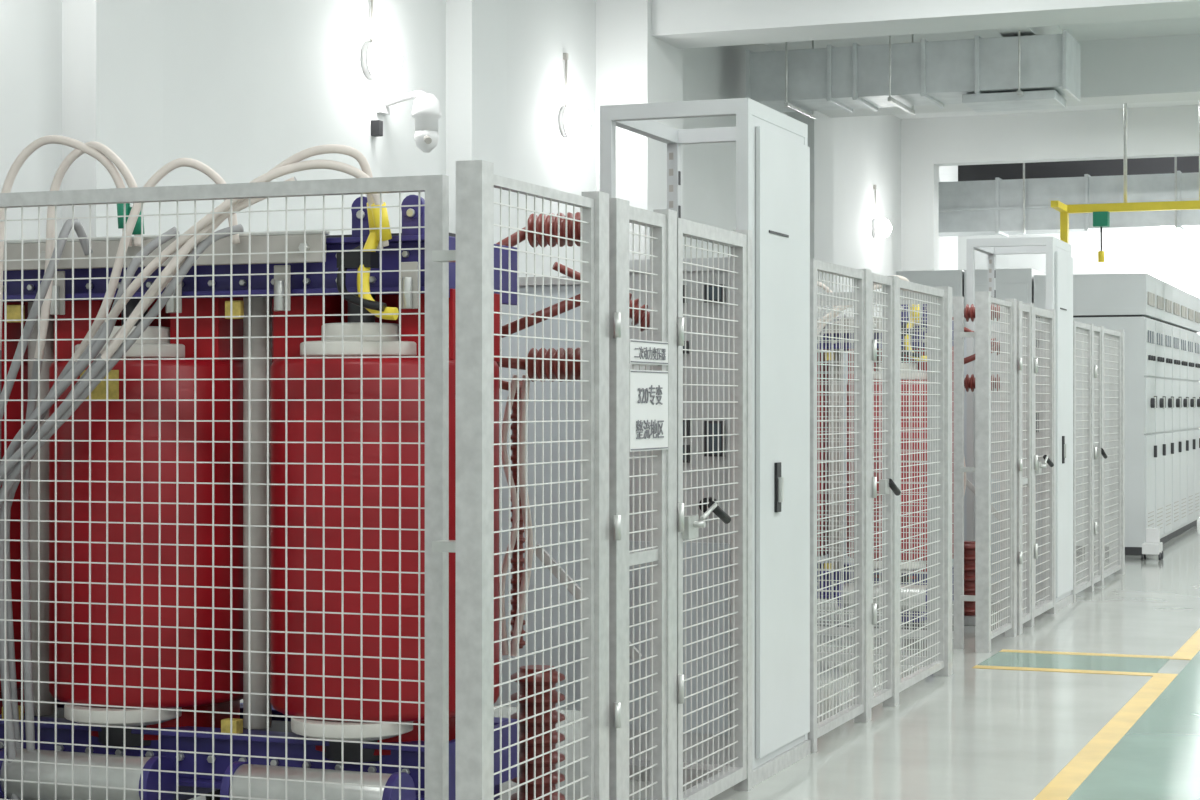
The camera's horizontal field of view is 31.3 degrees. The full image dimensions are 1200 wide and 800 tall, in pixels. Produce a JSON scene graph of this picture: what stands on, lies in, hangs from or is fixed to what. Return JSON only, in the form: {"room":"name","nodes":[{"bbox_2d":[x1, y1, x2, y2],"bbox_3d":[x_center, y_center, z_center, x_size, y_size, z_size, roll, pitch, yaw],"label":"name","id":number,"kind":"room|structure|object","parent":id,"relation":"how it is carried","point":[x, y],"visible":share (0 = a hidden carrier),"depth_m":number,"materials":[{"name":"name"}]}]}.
{"room":"electrical room","nodes":[
{"label":"electrical room","id":0,"kind":"room"},
{"bbox_2d":[0,0,957,316],"bbox_3d":[-1.127,-1.079,14.990,0.200,5.200,35.600,0,0,21],"label":"wall","id":1,"kind":"structure","parent":0,"point":[249,86],"depth_m":13.66,"materials":[{"name":"paint"}]},
{"bbox_2d":[62,0,162,237],"bbox_3d":[-2.474,-1.085,10.901,0.200,5.200,0.600,0,0,21],"label":"pillar","id":2,"kind":"structure","parent":1,"relation":"attached to","point":[112,50],"depth_m":10.70,"materials":[{"name":"paint"}]},
{"bbox_2d":[371,120,382,136],"bbox_3d":[-1.438,-1.751,13.814,0.060,0.100,0.060,0,0,21],"label":"junction box","id":3,"kind":"object","parent":1,"relation":"attached to","point":[376,125],"visible":1,"depth_m":13.79,"materials":[{"name":"grey plastic"}]},
{"bbox_2d":[361,0,401,78],"bbox_3d":[-1.381,-2.388,13.740,0.220,0.665,0.250,0,0,21],"label":"wall lamp","id":4,"kind":"object","parent":1,"relation":"attached to","point":[382,59],"visible":1,"depth_m":13.66,"materials":[{"name":"white plastic"}]},
{"bbox_2d":[376,91,440,152],"bbox_3d":[-1.235,-1.792,13.804,0.445,0.402,0.215,0,0,21],"label":"security camera","id":5,"kind":"object","parent":1,"relation":"attached to","point":[426,111],"visible":1,"depth_m":13.71,"materials":[{"name":"white plastic"}]},
{"bbox_2d":[446,0,506,243],"bbox_3d":[-0.869,-1.079,15.105,0.200,5.200,0.600,0,0,21],"label":"pillar","id":6,"kind":"structure","parent":1,"relation":"attached to","point":[476,30],"depth_m":14.86,"materials":[{"name":"paint"}]},
{"bbox_2d":[558,53,590,136],"bbox_3d":[-0.182,-2.404,16.879,0.220,0.665,0.250,0,0,21],"label":"wall lamp","id":7,"kind":"object","parent":1,"relation":"attached to","point":[575,121],"visible":1,"depth_m":16.81,"materials":[{"name":"white glass"}]},
{"bbox_2d":[596,0,682,259],"bbox_3d":[0.336,-1.075,17.910,0.450,5.200,0.900,0,0,21],"label":"pillar","id":8,"kind":"structure","parent":1,"relation":"attached to","point":[633,66],"depth_m":17.50,"materials":[{"name":"paint"}]},
{"bbox_2d":[787,111,833,317],"bbox_3d":[2.281,-1.068,23.215,0.300,5.200,0.800,0,0,21],"label":"pillar","id":9,"kind":"structure","parent":1,"relation":"attached to","point":[820,129],"depth_m":23.06,"materials":[{"name":"paint"}]},
{"bbox_2d":[871,185,891,237],"bbox_3d":[3.493,-2.330,26.501,0.220,0.665,0.250,0,0,21],"label":"wall lamp","id":10,"kind":"object","parent":1,"relation":"attached to","point":[881,228],"visible":1,"depth_m":26.43,"materials":[{"name":"white plastic"}]},
{"bbox_2d":[188,516,1199,799],"bbox_3d":[3.871,1.617,13.077,10.900,0.203,35.600,0,0,21],"label":"floor","id":11,"kind":"structure","parent":0,"point":[970,733],"depth_m":10.42,"materials":[{"name":"grey concrete"}]},
{"bbox_2d":[0,195,649,799],"bbox_3d":[-1.411,0.426,7.804,2.995,2.170,1.760,0,0,21],"label":"transformer","id":12,"kind":"object","parent":11,"relation":"on","point":[409,236],"visible":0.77,"depth_m":7.14,"materials":[{"name":"red plastic"}]},
{"bbox_2d":[0,135,398,799],"bbox_3d":[-1.375,0.291,6.917,1.520,2.340,0.340,0,0,15],"label":"power cable","id":13,"kind":"object","parent":12,"relation":"attached to","point":[99,151],"visible":0.84,"depth_m":6.94,"materials":[{"name":"white plastic"}]},
{"bbox_2d":[0,160,752,799],"bbox_3d":[-1.648,0.426,7.801,3.935,2.170,2.600,0,0,21],"label":"wire mesh fence","id":14,"kind":"object","parent":11,"relation":"on","point":[605,560],"visible":0.97,"depth_m":6.59,"materials":[{"name":"metal"}]},
{"bbox_2d":[629,339,667,451],"bbox_3d":[0.166,-0.015,7.216,0.011,0.370,0.380,0,0,21],"label":"warning sign","id":15,"kind":"object","parent":14,"relation":"attached to","point":[648,389],"visible":1,"depth_m":7.20,"materials":[{"name":"white plastic"}]},
{"bbox_2d":[494,276,579,710],"bbox_3d":[-0.995,0.479,9.981,2.820,2.070,0.080,0,0,21],"label":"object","id":16,"kind":"object","parent":11,"relation":"on","point":[522,280],"visible":0.02,"depth_m":9.67,"materials":[{"name":"grey paint"}]},
{"bbox_2d":[600,98,810,786],"bbox_3d":[0.457,0.167,8.849,0.670,2.690,0.920,0,0,21],"label":"tall cabinet","id":17,"kind":"object","parent":11,"relation":"on","point":[773,151],"visible":0.49,"depth_m":8.53,"materials":[{"name":"white metal"}]},
{"bbox_2d":[808,258,951,752],"bbox_3d":[-0.354,0.446,11.203,3.926,2.140,2.880,0,0,21],"label":"wire mesh fence","id":18,"kind":"object","parent":11,"relation":"on","point":[938,661],"visible":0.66,"depth_m":10.44,"materials":[{"name":"grey metal"}]},
{"bbox_2d":[817,337,966,565],"bbox_3d":[1.663,0.489,16.941,2.820,2.070,0.080,0,0,21],"label":"screen","id":19,"kind":"object","parent":11,"relation":"on","point":[965,338],"visible":0.02,"depth_m":16.48,"materials":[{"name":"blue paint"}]},
{"bbox_2d":[817,304,1004,629],"bbox_3d":[1.312,0.436,14.739,2.995,2.170,1.760,0,0,21],"label":"transformer","id":20,"kind":"object","parent":11,"relation":"on","point":[969,312],"visible":0.14,"depth_m":14.04,"materials":[{"name":"red plastic"}]},
{"bbox_2d":[817,275,926,360],"bbox_3d":[1.348,0.301,13.852,1.520,2.340,0.340,0,0,15],"label":"power cable","id":21,"kind":"object","parent":20,"relation":"attached to","point":[900,277],"visible":0.11,"depth_m":13.71,"materials":[{"name":"white plastic"}]},
{"bbox_2d":[817,291,1055,652],"bbox_3d":[1.010,0.436,14.760,3.935,2.170,2.600,0,0,21],"label":"wire mesh fence","id":22,"kind":"object","parent":11,"relation":"on","point":[1022,465],"visible":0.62,"depth_m":13.55,"materials":[{"name":"metal"}]},
{"bbox_2d":[896,268,1045,327],"bbox_3d":[3.922,0.106,22.352,1.380,2.850,1.440,0,0,21],"label":"tall cabinet","id":23,"kind":"object","parent":11,"relation":"on","point":[1018,284],"visible":0.2,"depth_m":21.65,"materials":[{"name":"grey metal"}]},
{"bbox_2d":[967,236,1072,612],"bbox_3d":[3.115,0.177,15.809,0.670,2.690,0.920,0,0,21],"label":"tall cabinet","id":24,"kind":"object","parent":11,"relation":"on","point":[1059,261],"visible":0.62,"depth_m":15.52,"materials":[{"name":"white metal"}]},
{"bbox_2d":[978,650,1199,799],"bbox_3d":[4.117,1.514,11.003,4.560,0.002,31.460,0,0,21],"label":"walkway","id":25,"kind":"object","parent":11,"relation":"on","point":[1158,757],"visible":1,"depth_m":9.51,"materials":[{"name":"green paint"}]},
{"bbox_2d":[1034,273,1156,554],"bbox_3d":[5.021,0.140,21.629,1.150,2.780,0.794,0,0,21],"label":"switchboard","id":26,"kind":"object","parent":11,"relation":"on","point":[1116,301],"visible":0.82,"depth_m":21.17,"materials":[{"name":"grey paint"}]},
{"bbox_2d":[1071,321,1124,601],"bbox_3d":[2.304,0.455,18.163,3.926,2.140,2.880,0,0,21],"label":"wire mesh fence","id":27,"kind":"object","parent":11,"relation":"on","point":[1089,452],"visible":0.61,"depth_m":17.53,"materials":[{"name":"grey metal"}]},
{"bbox_2d":[1141,528,1163,560],"bbox_3d":[5.286,1.378,20.512,0.180,0.299,0.300,0,0,21],"label":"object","id":28,"kind":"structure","parent":11,"relation":"on","point":[1153,546],"depth_m":20.49,"materials":[{"name":"white plastic"}]},
{"bbox_2d":[1151,277,1165,538],"bbox_3d":[5.307,0.141,22.376,1.150,2.780,0.794,0,0,21],"label":"switchboard","id":29,"kind":"object","parent":11,"relation":"on","point":[1159,284],"visible":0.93,"depth_m":22.15,"materials":[{"name":"grey paint"}]},
{"bbox_2d":[1160,282,1173,543],"bbox_3d":[5.592,0.142,23.123,1.150,2.780,0.794,0,0,21],"label":"switchboard","id":30,"kind":"object","parent":11,"relation":"on","point":[1168,362],"visible":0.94,"depth_m":22.89,"materials":[{"name":"grey paint"}]},
{"bbox_2d":[1168,285,1181,539],"bbox_3d":[5.877,0.143,23.871,1.150,2.780,0.794,0,0,21],"label":"switchboard","id":31,"kind":"object","parent":11,"relation":"on","point":[1175,291],"visible":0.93,"depth_m":23.64,"materials":[{"name":"grey paint"}]},
{"bbox_2d":[1176,289,1188,535],"bbox_3d":[6.163,0.144,24.618,1.150,2.780,0.794,0,0,21],"label":"switchboard","id":32,"kind":"object","parent":11,"relation":"on","point":[1183,295],"visible":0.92,"depth_m":24.41,"materials":[{"name":"grey paint"}]},
{"bbox_2d":[1183,293,1195,531],"bbox_3d":[6.448,0.145,25.366,1.150,2.780,0.794,0,0,21],"label":"switchboard","id":33,"kind":"object","parent":11,"relation":"on","point":[1190,298],"visible":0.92,"depth_m":25.16,"materials":[{"name":"grey paint"}]},
{"bbox_2d":[1190,296,1199,527],"bbox_3d":[6.734,0.146,26.113,1.150,2.780,0.794,0,0,21],"label":"switchboard","id":34,"kind":"object","parent":11,"relation":"on","point":[1196,380],"visible":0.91,"depth_m":25.86,"materials":[{"name":"grey paint"}]},
{"bbox_2d":[765,17,1199,118],"bbox_3d":[3.871,-3.782,13.085,10.900,0.200,35.600,0,0,21],"label":"ceiling","id":35,"kind":"structure","parent":0,"point":[1186,25],"depth_m":21.70,"materials":[{"name":"paint"}]},
{"bbox_2d":[746,30,1080,118],"bbox_3d":[2.966,-3.212,20.387,3.040,0.920,1.000,0,0,21],"label":"ventilation duct","id":36,"kind":"object","parent":35,"relation":"hanging from","point":[1032,72],"visible":0.85,"depth_m":20.01,"materials":[{"name":"metal"}]},
{"bbox_2d":[652,0,1199,48],"bbox_3d":[5.240,-3.328,16.040,10.050,0.700,0.700,0,0,21],"label":"ceiling beam","id":37,"kind":"structure","parent":35,"relation":"attached to","point":[682,24],"depth_m":17.02,"materials":[{"name":"white paint"}]},
{"bbox_2d":[818,34,1199,117],"bbox_3d":[7.186,-3.380,21.345,10.200,0.580,0.600,0,0,21],"label":"ceiling beam","id":38,"kind":"structure","parent":35,"relation":"attached to","point":[1155,68],"depth_m":21.74,"materials":[{"name":"white paint"}]},
{"bbox_2d":[939,157,1199,236],"bbox_3d":[9.024,-2.961,28.262,9.300,1.400,0.825,0,0,21],"label":"ventilation duct","id":39,"kind":"object","parent":35,"relation":"hanging from","point":[998,206],"visible":0.71,"depth_m":29.03,"materials":[{"name":"metal"}]},
{"bbox_2d":[1051,100,1199,261],"bbox_3d":[7.423,-2.594,22.527,5.200,2.150,0.780,0,0,21],"label":"rail","id":40,"kind":"object","parent":35,"relation":"hanging from","point":[1101,212],"visible":0.89,"depth_m":23.48,"materials":[{"name":"metal"}]},
{"bbox_2d":[995,25,1061,36],"bbox_3d":[3.805,-3.523,19.640,0.300,0.300,5.000,0,0,21],"label":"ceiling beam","id":41,"kind":"structure","parent":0,"point":[1041,30],"depth_m":19.78,"materials":[{"name":"white paint"}]},
{"bbox_2d":[901,105,1198,270],"bbox_3d":[8.883,-1.063,26.207,10.500,5.200,0.300,0,0,21],"label":"wall","id":42,"kind":"structure","parent":0,"point":[927,144],"depth_m":27.45,"materials":[{"name":"paint"}]},
{"bbox_2d":[958,156,1199,428],"bbox_3d":[10.185,-1.059,29.617,10.500,5.200,0.200,0,0,21],"label":"wall","id":43,"kind":"structure","parent":0,"point":[1125,251],"depth_m":30.65,"materials":[{"name":"white paint"}]}
]}

